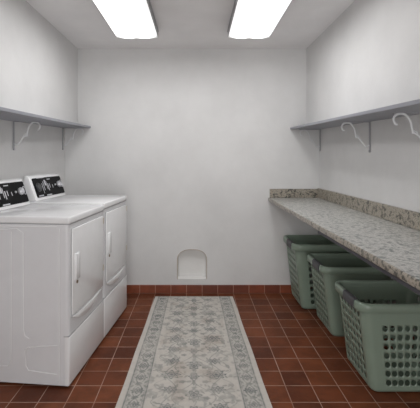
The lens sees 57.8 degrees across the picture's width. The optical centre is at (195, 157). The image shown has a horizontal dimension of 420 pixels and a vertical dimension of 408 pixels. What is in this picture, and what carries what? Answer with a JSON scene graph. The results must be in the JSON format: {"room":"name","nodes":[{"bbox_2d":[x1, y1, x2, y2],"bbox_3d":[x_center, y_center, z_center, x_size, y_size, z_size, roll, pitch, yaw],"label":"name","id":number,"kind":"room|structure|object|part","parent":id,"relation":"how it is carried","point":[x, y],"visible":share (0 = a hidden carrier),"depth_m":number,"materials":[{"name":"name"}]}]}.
{"room":"laundry","nodes":[
{"label":"laundry","id":0,"kind":"room"},
{"bbox_2d":[0,120,64,190],"bbox_3d":[-1.621,0.507,1.426,0.657,1.646,4.652,0,0,0],"label":"wall","id":1,"kind":"structure","parent":0,"point":[41,152],"depth_m":3.08,"materials":[{"name":"paint"}]},
{"bbox_2d":[0,107,90,149],"bbox_3d":[-1.260,-0.185,2.324,0.447,0.257,2.848,0,0,0],"label":"wall shelf","id":2,"kind":"object","parent":1,"relation":"attached to","point":[7,114],"visible":1,"depth_m":2.81,"materials":[{"name":"grey paint"}]},
{"bbox_2d":[0,0,77,122],"bbox_3d":[-1.560,-0.643,1.426,0.780,0.878,4.652,0,0,0],"label":"wall","id":3,"kind":"structure","parent":0,"point":[39,64],"depth_m":2.75,"materials":[{"name":"paint"}]},
{"bbox_2d":[26,0,354,47],"bbox_3d":[0.000,-1.132,1.476,3.800,0.100,4.952,0,0,0],"label":"ceiling","id":4,"kind":"structure","parent":0,"point":[180,23],"depth_m":3.04,"materials":[{"name":"paint"}]},
{"bbox_2d":[92,0,158,38],"bbox_3d":[-0.493,-1.040,2.575,0.366,0.084,1.212,0,0,0],"label":"ceiling light","id":5,"kind":"object","parent":4,"relation":"attached to","point":[129,19],"visible":1,"depth_m":2.72,"materials":[{"name":"plastic"}]},
{"bbox_2d":[227,0,291,38],"bbox_3d":[0.443,-1.040,2.575,0.366,0.084,1.212,0,0,0],"label":"ceiling light","id":6,"kind":"object","parent":4,"relation":"attached to","point":[249,19],"visible":1,"depth_m":2.72,"materials":[{"name":"plastic"}]},
{"bbox_2d":[65,48,319,284],"bbox_3d":[0.000,0.124,3.852,3.800,2.412,0.200,0,0,0],"label":"wall","id":7,"kind":"structure","parent":0,"point":[196,141],"depth_m":3.75,"materials":[{"name":"paint"}]},
{"bbox_2d":[177,249,206,278],"bbox_3d":[-0.040,1.050,3.781,0.295,0.299,0.061,0,0,0],"label":"wall niche","id":8,"kind":"object","parent":7,"relation":"in","point":[191,263],"visible":0.94,"depth_m":3.81,"materials":[{"name":"paint"}]},
{"bbox_2d":[127,285,312,292],"bbox_3d":[0.121,1.290,3.746,2.802,0.079,0.012,0,0,0],"label":"baseboard","id":9,"kind":"structure","parent":7,"relation":"attached to","point":[130,288],"depth_m":3.74,"materials":[{"name":"tile"}]},
{"bbox_2d":[270,189,317,197],"bbox_3d":[0.961,0.348,3.740,0.471,0.088,0.020,0,0,0],"label":"backsplash","id":10,"kind":"structure","parent":7,"relation":"attached to","point":[274,193],"depth_m":3.73,"materials":[{"name":"stone"}]},
{"bbox_2d":[0,293,419,407],"bbox_3d":[0.000,1.380,1.476,3.800,0.100,4.952,0,0,0],"label":"floor","id":11,"kind":"structure","parent":0,"point":[301,364],"depth_m":2.44,"materials":[{"name":"tile"}]},
{"bbox_2d":[0,178,103,385],"bbox_3d":[-1.019,0.739,2.510,0.677,1.181,0.584,0,0,6],"label":"dryer","id":12,"kind":"object","parent":11,"relation":"on","point":[52,266],"visible":1,"depth_m":2.22,"materials":[{"name":"white metal"}]},
{"bbox_3d":[-1.274,0.244,2.558,0.056,0.148,0.464,0,0,6],"label":"control panel","id":13,"kind":"part","parent":12,"relation":"part of","materials":[{"name":"black plastic"}]},
{"bbox_3d":[-1.248,0.237,2.718,0.036,0.055,0.054,0,0,6],"label":"knob","id":14,"kind":"part","parent":12,"relation":"part of","materials":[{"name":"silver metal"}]},
{"bbox_3d":[-1.027,0.362,2.511,0.661,0.044,0.578,0,0,6],"label":"panel","id":15,"kind":"part","parent":12,"relation":"part of","materials":[{"name":"white metal"}]},
{"bbox_3d":[-0.712,0.647,2.281,0.008,0.158,0.072,0,0,6],"label":"handle","id":16,"kind":"part","parent":12,"relation":"part of","materials":[{"name":"white plastic"}]},
{"bbox_3d":[-0.716,1.175,2.478,0.036,0.281,0.580,0,0,6],"label":"panel","id":17,"kind":"part","parent":12,"relation":"part of","materials":[{"name":"white metal"}]},
{"bbox_3d":[-0.702,0.961,2.470,0.011,0.066,0.490,0,0,6],"label":"crescent pull","id":18,"kind":"part","parent":12,"relation":"part of","materials":[{"name":"white metal"}]},
{"bbox_3d":[-0.699,0.667,2.479,0.010,0.505,0.514,0,0,6],"label":"door","id":19,"kind":"part","parent":12,"relation":"part of","materials":[{"name":"white metal"}]},
{"bbox_2d":[23,173,126,336],"bbox_3d":[-0.959,0.733,3.094,0.677,1.194,0.584,0,0,6],"label":"dryer","id":20,"kind":"object","parent":11,"relation":"on","point":[44,188],"visible":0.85,"depth_m":3.01,"materials":[{"name":"white metal"}]},
{"bbox_3d":[-1.224,0.229,2.964,0.036,0.071,0.072,0,0,6],"label":"knob","id":21,"kind":"part","parent":20,"relation":"part of","materials":[{"name":"grey plastic"}]},
{"bbox_3d":[-1.214,0.233,3.142,0.056,0.150,0.464,0,0,6],"label":"control panel","id":22,"kind":"part","parent":20,"relation":"part of","materials":[{"name":"black plastic"}]},
{"bbox_3d":[-0.967,0.351,3.095,0.661,0.044,0.578,0,0,6],"label":"panel","id":23,"kind":"part","parent":20,"relation":"part of","materials":[{"name":"white metal"}]},
{"bbox_3d":[-0.651,0.639,2.865,0.008,0.160,0.072,0,0,6],"label":"handle","id":24,"kind":"part","parent":20,"relation":"part of","materials":[{"name":"white plastic"}]},
{"bbox_3d":[-0.656,1.173,3.062,0.036,0.284,0.580,0,0,6],"label":"panel","id":25,"kind":"part","parent":20,"relation":"part of","materials":[{"name":"white metal"}]},
{"bbox_3d":[-0.641,0.957,3.054,0.011,0.066,0.490,0,0,6],"label":"crescent pull","id":26,"kind":"part","parent":20,"relation":"part of","materials":[{"name":"white metal"}]},
{"bbox_3d":[-0.639,0.660,3.063,0.010,0.511,0.514,0,0,6],"label":"door","id":27,"kind":"part","parent":20,"relation":"part of","materials":[{"name":"white metal"}]},
{"bbox_2d":[115,296,272,407],"bbox_3d":[-0.009,1.325,2.514,0.866,0.008,2.228,0,0,0],"label":"runner rug","id":28,"kind":"object","parent":11,"relation":"on","point":[191,351],"visible":1,"depth_m":2.48,"materials":[{"name":"grey fabric"}]},
{"bbox_2d":[283,235,349,308],"bbox_3d":[1.127,1.040,3.522,0.568,0.580,0.444,0,0,0],"label":"laundry basket","id":29,"kind":"object","parent":11,"relation":"on","point":[299,247],"visible":0.48,"depth_m":3.33,"materials":[{"name":"green plastic"}]},
{"bbox_3d":[0.861,0.783,3.462,0.036,0.064,0.156,0,0,0],"label":"handle","id":30,"kind":"part","parent":29,"relation":"part of","materials":[{"name":"plastic"}]},
{"bbox_2d":[307,253,389,335],"bbox_3d":[1.209,1.067,3.011,0.568,0.527,0.444,0,0,0],"label":"laundry basket","id":31,"kind":"object","parent":11,"relation":"on","point":[327,268],"visible":0.48,"depth_m":2.84,"materials":[{"name":"green plastic"}]},
{"bbox_3d":[0.943,0.833,2.951,0.036,0.058,0.156,0,0,0],"label":"handle","id":32,"kind":"part","parent":31,"relation":"part of","materials":[{"name":"plastic"}]},
{"bbox_2d":[335,280,419,391],"bbox_3d":[1.194,1.073,2.341,0.568,0.514,0.444,0,0,0],"label":"laundry basket","id":33,"kind":"object","parent":11,"relation":"on","point":[396,369],"visible":0.98,"depth_m":2.16,"materials":[{"name":"green plastic"}]},
{"bbox_3d":[0.928,0.845,2.281,0.036,0.057,0.156,0,0,0],"label":"handle","id":34,"kind":"part","parent":33,"relation":"part of","materials":[{"name":"plastic"}]},
{"bbox_2d":[306,0,419,123],"bbox_3d":[1.520,-0.632,1.426,0.859,0.899,4.652,0,0,0],"label":"wall","id":35,"kind":"structure","parent":0,"point":[368,58],"depth_m":2.46,"materials":[{"name":"paint"}]},
{"bbox_2d":[319,114,419,211],"bbox_3d":[1.585,0.060,1.426,0.731,0.729,4.652,0,0,0],"label":"wall","id":36,"kind":"structure","parent":0,"point":[389,174],"depth_m":2.58,"materials":[{"name":"paint"}]},
{"bbox_2d":[268,188,419,294],"bbox_3d":[0.964,0.373,2.350,0.506,0.154,2.800,0,0,0],"label":"countertop","id":37,"kind":"structure","parent":36,"relation":"attached to","point":[385,237],"depth_m":2.15,"materials":[{"name":"stone"}]},
{"bbox_3d":[0.749,0.434,1.595,0.053,0.019,1.290,0,0,0],"label":"support rail","id":38,"kind":"part","parent":37,"relation":"part of","materials":[{"name":"metal"}]},
{"bbox_2d":[290,99,419,152],"bbox_3d":[1.072,-0.161,2.324,0.288,0.282,2.848,0,0,0],"label":"wall shelf","id":39,"kind":"object","parent":36,"relation":"attached to","point":[409,108],"visible":1,"depth_m":2.29,"materials":[{"name":"grey paint"}]},
{"bbox_2d":[317,188,419,230],"bbox_3d":[1.207,0.344,2.350,0.020,0.096,2.800,0,0,0],"label":"backsplash","id":40,"kind":"structure","parent":36,"relation":"attached to","point":[408,218],"depth_m":2.52,"materials":[{"name":"stone"}]},
{"bbox_2d":[374,278,418,331],"bbox_3d":[1.742,0.877,1.426,0.415,0.905,4.652,0,0,0],"label":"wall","id":41,"kind":"structure","parent":0,"point":[393,301],"depth_m":2.95,"materials":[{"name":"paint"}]}
]}

